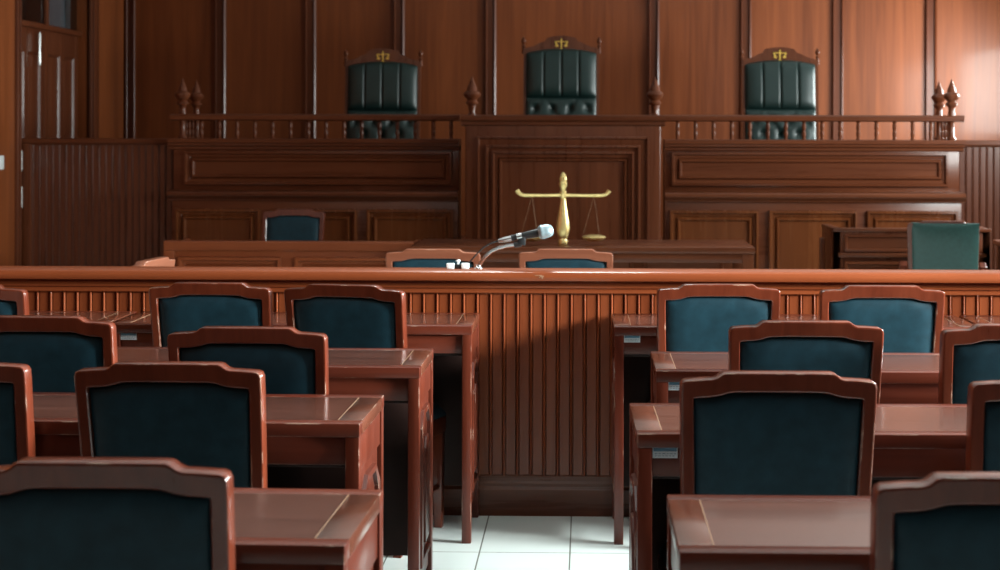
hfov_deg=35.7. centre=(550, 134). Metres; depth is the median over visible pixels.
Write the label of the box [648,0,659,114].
trim
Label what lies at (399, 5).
trim
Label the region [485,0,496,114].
trim
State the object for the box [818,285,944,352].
chair
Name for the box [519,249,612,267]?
chair
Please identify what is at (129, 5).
trim
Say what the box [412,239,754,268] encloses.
table
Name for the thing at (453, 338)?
desk
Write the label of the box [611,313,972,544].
desk
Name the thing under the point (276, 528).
desk
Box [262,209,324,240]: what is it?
chair
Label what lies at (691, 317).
chair
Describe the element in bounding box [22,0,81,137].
door
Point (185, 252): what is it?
desk
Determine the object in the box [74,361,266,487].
chair
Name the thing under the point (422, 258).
chair
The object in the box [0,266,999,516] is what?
bar
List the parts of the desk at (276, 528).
panel, leg, panel, leg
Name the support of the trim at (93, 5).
attached to the wall at (111, 12)
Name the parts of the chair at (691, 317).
frame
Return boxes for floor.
[383,515,628,569]
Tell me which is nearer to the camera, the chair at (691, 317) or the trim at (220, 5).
the chair at (691, 317)
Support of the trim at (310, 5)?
attached to the wall at (884, 40)
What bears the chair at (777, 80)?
on the floor
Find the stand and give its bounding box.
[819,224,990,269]
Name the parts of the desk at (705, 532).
leg, panel, panel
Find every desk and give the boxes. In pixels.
[29,311,136,322]
[33,392,383,489]
[114,311,479,543]
[117,347,432,569]
[164,239,420,266]
[234,488,382,569]
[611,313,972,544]
[629,403,966,569]
[650,351,938,403]
[667,494,870,569]
[959,315,999,323]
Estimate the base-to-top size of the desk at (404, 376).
0.760 m
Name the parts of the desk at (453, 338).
leg, panel, leg, panel, moulding, leg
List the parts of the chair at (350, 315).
frame, leg, seat frame, seat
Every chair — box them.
[0,284,29,332]
[0,315,117,391]
[0,362,35,464]
[0,457,235,569]
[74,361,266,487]
[133,257,174,265]
[149,282,272,346]
[167,326,328,393]
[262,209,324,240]
[284,283,445,557]
[343,49,422,138]
[385,249,480,267]
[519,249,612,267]
[521,36,601,114]
[647,283,779,402]
[658,370,876,569]
[728,320,883,403]
[739,47,819,139]
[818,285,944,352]
[869,471,999,569]
[938,323,999,403]
[965,380,999,471]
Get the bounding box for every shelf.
[267,464,344,466]
[384,401,407,402]
[433,353,461,355]
[624,354,649,356]
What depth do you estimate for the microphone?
5.86 m
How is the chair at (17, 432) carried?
on the floor
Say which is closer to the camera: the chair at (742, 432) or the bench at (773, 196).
the chair at (742, 432)
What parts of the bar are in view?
rail, frieze moulding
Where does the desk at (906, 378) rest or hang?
on the floor
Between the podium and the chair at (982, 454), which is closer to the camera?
the chair at (982, 454)
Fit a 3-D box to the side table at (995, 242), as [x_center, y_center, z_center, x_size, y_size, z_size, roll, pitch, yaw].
[3.080,1.050,9.632,0.540,0.765,0.500,0,0,1]
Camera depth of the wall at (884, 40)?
13.99 m
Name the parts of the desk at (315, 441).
panel, leg, panel, moulding, leg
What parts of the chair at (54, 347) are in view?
frame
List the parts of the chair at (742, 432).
seat frame, seat, frame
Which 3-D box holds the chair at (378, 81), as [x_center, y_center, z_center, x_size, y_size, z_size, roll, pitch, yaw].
[-1.367,0.099,12.260,0.664,1.598,0.670,0,0,1]
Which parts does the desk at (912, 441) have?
leg, moulding, panel, leg, panel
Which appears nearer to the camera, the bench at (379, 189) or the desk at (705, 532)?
the desk at (705, 532)
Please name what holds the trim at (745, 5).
attached to the wall at (884, 40)
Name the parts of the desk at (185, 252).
corner post, panel, cap rail, panel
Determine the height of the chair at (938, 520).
0.918 m
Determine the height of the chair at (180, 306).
0.918 m
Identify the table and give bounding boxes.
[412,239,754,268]
[993,240,999,269]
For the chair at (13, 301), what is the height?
0.918 m
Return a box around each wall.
[0,0,123,265]
[21,138,172,265]
[135,0,999,235]
[959,140,999,269]
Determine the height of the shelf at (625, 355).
0.014 m
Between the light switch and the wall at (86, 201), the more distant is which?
the wall at (86, 201)
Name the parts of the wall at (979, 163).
rail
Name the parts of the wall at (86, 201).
rail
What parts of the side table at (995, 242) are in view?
leg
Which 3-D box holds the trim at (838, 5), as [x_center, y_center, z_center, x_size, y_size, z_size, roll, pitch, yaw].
[2.581,-0.318,13.924,0.100,3.500,0.040,0,0,1]
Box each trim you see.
[14,0,98,265]
[124,0,135,137]
[215,0,226,137]
[305,0,316,138]
[394,0,404,55]
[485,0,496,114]
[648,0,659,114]
[740,0,751,138]
[832,0,843,139]
[925,0,936,139]
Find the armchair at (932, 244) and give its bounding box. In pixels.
[899,220,986,269]
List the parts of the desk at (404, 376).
panel, leg, panel, moulding, leg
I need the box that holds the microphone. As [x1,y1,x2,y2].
[468,224,553,268]
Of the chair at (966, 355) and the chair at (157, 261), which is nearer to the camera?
the chair at (966, 355)
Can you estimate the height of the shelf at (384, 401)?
0.014 m
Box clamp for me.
[446,260,468,268]
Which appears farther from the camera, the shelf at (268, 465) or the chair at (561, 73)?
the chair at (561, 73)
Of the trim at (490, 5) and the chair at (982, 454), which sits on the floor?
the chair at (982, 454)
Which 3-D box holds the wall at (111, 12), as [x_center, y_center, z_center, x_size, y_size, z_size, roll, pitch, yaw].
[-4.147,-0.333,5.797,0.160,3.500,16.600,0,0,1]
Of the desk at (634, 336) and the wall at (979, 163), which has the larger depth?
the wall at (979, 163)
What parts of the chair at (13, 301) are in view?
frame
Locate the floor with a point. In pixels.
(498, 542)
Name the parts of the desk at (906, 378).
leg, panel, leg, panel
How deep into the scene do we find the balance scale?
9.30 m
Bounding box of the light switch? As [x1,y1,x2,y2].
[0,155,3,169]
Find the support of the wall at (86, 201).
on the floor
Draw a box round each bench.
[166,78,460,240]
[663,79,965,268]
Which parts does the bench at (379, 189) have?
finial post, finial post, panel, panel, cornice, handrail, panel, panel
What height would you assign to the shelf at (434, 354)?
0.014 m
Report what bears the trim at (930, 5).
attached to the wall at (884, 40)
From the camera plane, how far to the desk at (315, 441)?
3.66 m
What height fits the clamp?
0.034 m
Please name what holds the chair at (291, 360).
on the floor
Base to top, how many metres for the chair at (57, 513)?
0.918 m
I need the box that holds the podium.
[461,77,664,239]
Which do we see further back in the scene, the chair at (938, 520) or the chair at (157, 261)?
the chair at (157, 261)
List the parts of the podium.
panel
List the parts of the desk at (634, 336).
moulding, leg, leg, panel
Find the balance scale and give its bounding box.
[515,172,610,245]
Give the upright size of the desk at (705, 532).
0.760 m
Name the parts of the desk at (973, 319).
panel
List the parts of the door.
transom glass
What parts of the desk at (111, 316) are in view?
panel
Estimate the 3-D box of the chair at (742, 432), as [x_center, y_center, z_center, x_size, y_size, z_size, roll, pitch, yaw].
[0.492,0.968,3.551,0.470,0.918,0.488,0,0,1]
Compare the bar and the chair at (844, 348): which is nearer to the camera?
the chair at (844, 348)
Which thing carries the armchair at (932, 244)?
on the floor
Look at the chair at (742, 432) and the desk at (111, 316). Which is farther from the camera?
the desk at (111, 316)
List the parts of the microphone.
handle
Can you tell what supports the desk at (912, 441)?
on the floor
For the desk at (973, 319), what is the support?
on the floor
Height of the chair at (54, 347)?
0.918 m
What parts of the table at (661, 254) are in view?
panel, panel, panel, leg, leg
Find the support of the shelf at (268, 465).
attached to the desk at (315, 441)
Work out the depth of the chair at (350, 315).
5.25 m
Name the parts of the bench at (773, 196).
panel, panel, panel, cornice, handrail, panel, finial post, finial post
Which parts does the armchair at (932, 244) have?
armrest, armrest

